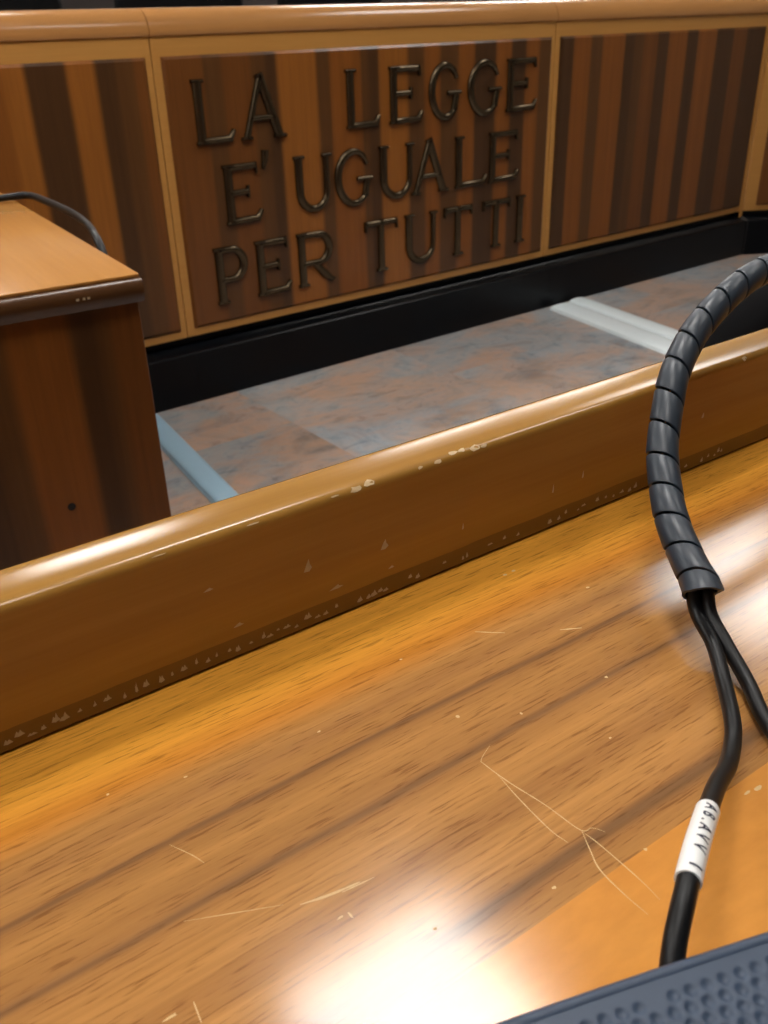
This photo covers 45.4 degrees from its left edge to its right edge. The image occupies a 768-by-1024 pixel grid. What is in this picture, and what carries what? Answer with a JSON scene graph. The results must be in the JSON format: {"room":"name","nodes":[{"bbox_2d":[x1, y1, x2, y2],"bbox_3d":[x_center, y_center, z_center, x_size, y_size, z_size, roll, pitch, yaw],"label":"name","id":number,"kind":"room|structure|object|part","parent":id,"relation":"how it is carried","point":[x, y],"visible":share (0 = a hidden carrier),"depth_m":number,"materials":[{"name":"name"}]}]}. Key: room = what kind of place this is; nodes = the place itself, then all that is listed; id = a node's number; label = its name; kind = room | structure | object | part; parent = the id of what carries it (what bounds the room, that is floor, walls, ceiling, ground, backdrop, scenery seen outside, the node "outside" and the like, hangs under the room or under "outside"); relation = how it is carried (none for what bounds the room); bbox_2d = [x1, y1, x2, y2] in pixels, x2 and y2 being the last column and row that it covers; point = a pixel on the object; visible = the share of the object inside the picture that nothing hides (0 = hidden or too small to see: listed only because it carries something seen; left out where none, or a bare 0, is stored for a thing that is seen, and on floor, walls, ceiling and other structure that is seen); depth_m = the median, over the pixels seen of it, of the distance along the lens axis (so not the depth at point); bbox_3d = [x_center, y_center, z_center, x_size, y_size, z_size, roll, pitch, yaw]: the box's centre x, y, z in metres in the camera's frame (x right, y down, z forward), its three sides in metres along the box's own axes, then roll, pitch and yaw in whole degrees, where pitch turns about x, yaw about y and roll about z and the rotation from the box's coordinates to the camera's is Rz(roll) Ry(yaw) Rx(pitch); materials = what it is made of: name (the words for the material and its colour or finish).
{"room":"courtroom","nodes":[
{"label":"courtroom","id":0,"kind":"room"},
{"bbox_2d":[156,253,767,515],"bbox_3d":[0.644,-0.184,2.727,10.400,0.100,9.600,-21,34,-32],"label":"floor","id":1,"kind":"structure","parent":0,"point":[260,436],"depth_m":3.07,"materials":[{"name":"stone"}]},
{"bbox_2d":[0,0,62,10],"bbox_3d":[-1.269,-1.282,3.412,0.661,1.280,0.617,-22,35,-33],"label":"chair","id":2,"kind":"object","parent":1,"relation":"on","point":[5,5],"visible":0.02,"depth_m":3.40,"materials":[{"name":"black fabric"}]},
{"bbox_2d":[0,192,170,569],"bbox_3d":[-1.304,0.021,1.507,1.601,0.800,1.159,-18,32,-27],"label":"desk","id":3,"kind":"object","parent":1,"relation":"on","point":[81,461],"visible":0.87,"depth_m":1.30,"materials":[{"name":"brown wood"}]},
{"bbox_2d":[0,192,107,254],"bbox_3d":[-0.733,-0.174,1.820,0.722,0.823,0.383,3,29,9],"label":"power cord","id":4,"kind":"object","parent":3,"relation":"hanging from","point":[81,219],"visible":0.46,"depth_m":1.62,"materials":[{"name":"black rubber"}]},
{"bbox_2d":[0,8,201,412],"bbox_3d":[-1.387,-0.689,2.470,1.636,1.138,0.404,-21,34,-32],"label":"bench section","id":5,"kind":"object","parent":1,"relation":"on","point":[80,127],"visible":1,"depth_m":2.55,"materials":[{"name":"brown wood"}]},
{"bbox_3d":[-1.412,-1.164,2.229,1.634,0.072,0.368,-21,34,-32],"label":"rail","id":6,"kind":"part","parent":5,"relation":"part of","materials":[{"name":"brown wood"}]},
{"bbox_3d":[-1.282,-0.681,2.334,1.576,0.785,0.009,-21,34,-32],"label":"veneer panel","id":7,"kind":"part","parent":5,"relation":"part of","materials":[{"name":"brown wood"}]},
{"bbox_2d":[114,0,243,7],"bbox_3d":[-0.665,-1.516,3.812,0.661,1.280,0.617,-21,34,-31],"label":"chair","id":8,"kind":"object","parent":1,"relation":"on","point":[117,3],"visible":0.02,"depth_m":3.70,"materials":[{"name":"black fabric"}]},
{"bbox_2d":[156,414,238,502],"bbox_3d":[-0.360,0.002,2.311,0.077,0.020,1.511,-17,32,-26],"label":"floor strip","id":9,"kind":"object","parent":1,"relation":"on","point":[196,469],"visible":0.09,"depth_m":2.55,"materials":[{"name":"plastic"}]},
{"bbox_2d":[277,0,381,4],"bbox_3d":[-0.063,-1.749,4.211,0.661,1.280,0.617,-22,35,-33],"label":"chair","id":10,"kind":"object","parent":1,"relation":"on","point":[279,2],"visible":0.02,"depth_m":4.08,"materials":[{"name":"black fabric"}]},
{"bbox_2d":[138,0,557,400],"bbox_3d":[-0.090,-1.191,3.328,1.631,1.138,0.404,-21,34,-32],"label":"bench section","id":11,"kind":"object","parent":1,"relation":"on","point":[346,182],"visible":1,"depth_m":3.11,"materials":[{"name":"brown wood"}]},
{"bbox_3d":[-0.115,-1.666,3.088,1.629,0.072,0.368,-21,34,-32],"label":"rail","id":12,"kind":"part","parent":11,"relation":"part of","materials":[{"name":"brown wood"}]},
{"bbox_3d":[0.009,-1.180,3.189,1.582,0.785,0.009,-21,34,-32],"label":"veneer panel","id":13,"kind":"part","parent":11,"relation":"part of","materials":[{"name":"brown wood"}]},
{"bbox_2d":[0,328,767,1023],"bbox_3d":[0.385,0.376,0.658,3.600,0.893,0.536,-20,33,-30],"label":"desk","id":14,"kind":"object","parent":1,"relation":"on","point":[428,729],"visible":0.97,"depth_m":0.40,"materials":[{"name":"brown wood"}]},
{"bbox_2d":[496,932,767,1023],"bbox_3d":[0.090,0.173,0.200,0.245,0.056,0.132,-10,29,-15],"label":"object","id":15,"kind":"object","parent":14,"relation":"on","point":[727,984],"visible":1,"depth_m":0.23,"materials":[{"name":"grey plastic"}]},
{"bbox_2d":[646,254,767,966],"bbox_3d":[0.600,-0.146,0.679,1.441,0.139,0.340,-21,34,-32],"label":"cable bundle","id":16,"kind":"object","parent":14,"relation":"on","point":[699,583],"visible":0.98,"depth_m":0.45,"materials":[{"name":"plastic"}]},
{"bbox_2d":[689,802,716,870],"bbox_3d":[0.104,0.105,0.299,0.004,0.012,0.040,12,31,24],"label":"print","id":17,"kind":"object","parent":16,"relation":"on","point":[703,822],"depth_m":0.30,"materials":[{"name":"black"}]},
{"bbox_2d":[550,302,672,354],"bbox_3d":[1.041,-0.612,3.372,0.122,0.020,1.258,-15,31,-24],"label":"cable","id":18,"kind":"object","parent":1,"relation":"on","point":[642,337],"visible":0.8,"depth_m":3.57,"materials":[{"name":"plastic"}]},
{"bbox_2d":[569,297,677,339],"bbox_3d":[1.129,-0.651,3.439,0.094,0.020,1.272,-15,31,-24],"label":"cable","id":19,"kind":"object","parent":1,"relation":"on","point":[662,330],"visible":0.43,"depth_m":3.67,"materials":[{"name":"plastic"}]},
{"bbox_2d":[537,0,767,306],"bbox_3d":[1.127,-1.660,4.132,1.431,1.138,0.408,-21,34,-32],"label":"bench section","id":20,"kind":"object","parent":1,"relation":"on","point":[655,103],"visible":0.9,"depth_m":3.94,"materials":[{"name":"brown wood"}]},
{"bbox_3d":[1.207,-1.644,3.982,1.340,0.785,0.009,-21,34,-32],"label":"veneer panel","id":21,"kind":"part","parent":20,"relation":"part of","materials":[{"name":"brown wood"}]},
{"bbox_3d":[1.088,-2.131,3.884,1.397,0.072,0.368,-21,34,-32],"label":"rail","id":22,"kind":"part","parent":20,"relation":"part of","materials":[{"name":"brown wood"}]},
{"bbox_3d":[1.755,-1.855,4.348,0.022,0.886,0.006,-21,34,-32],"label":"corner post","id":23,"kind":"part","parent":20,"relation":"part of","materials":[{"name":"brown wood"}]},
{"bbox_2d":[703,284,767,347],"bbox_3d":[0.397,-0.057,1.536,0.641,0.820,0.617,-21,34,-32],"label":"office chair","id":24,"kind":"object","parent":1,"relation":"on","point":[751,315],"visible":0.02,"depth_m":1.09,"materials":[{"name":"black fabric"}]},
{"bbox_2d":[740,48,767,254],"bbox_3d":[2.378,-1.929,4.562,1.249,1.138,0.404,-4,28,-4],"label":"bench section","id":25,"kind":"object","parent":1,"relation":"on","point":[755,206],"visible":0.76,"depth_m":4.50,"materials":[{"name":"brown wood"}]},
{"bbox_3d":[2.397,-1.901,4.394,1.140,0.785,0.009,-4,28,-4],"label":"veneer panel","id":26,"kind":"part","parent":25,"relation":"part of","materials":[{"name":"brown wood"}]},
{"bbox_3d":[-2.239,-3.267,5.279,10.000,3.050,0.150,-21,34,-32],"label":"wall","id":27,"kind":"structure","parent":0,"visible":0},
{"bbox_2d":[60,0,514,9],"bbox_3d":[-2.169,-2.664,5.526,10.000,1.750,0.025,-21,34,-32],"label":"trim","id":28,"kind":"structure","parent":27,"relation":"attached to","point":[66,4],"depth_m":5.68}
]}

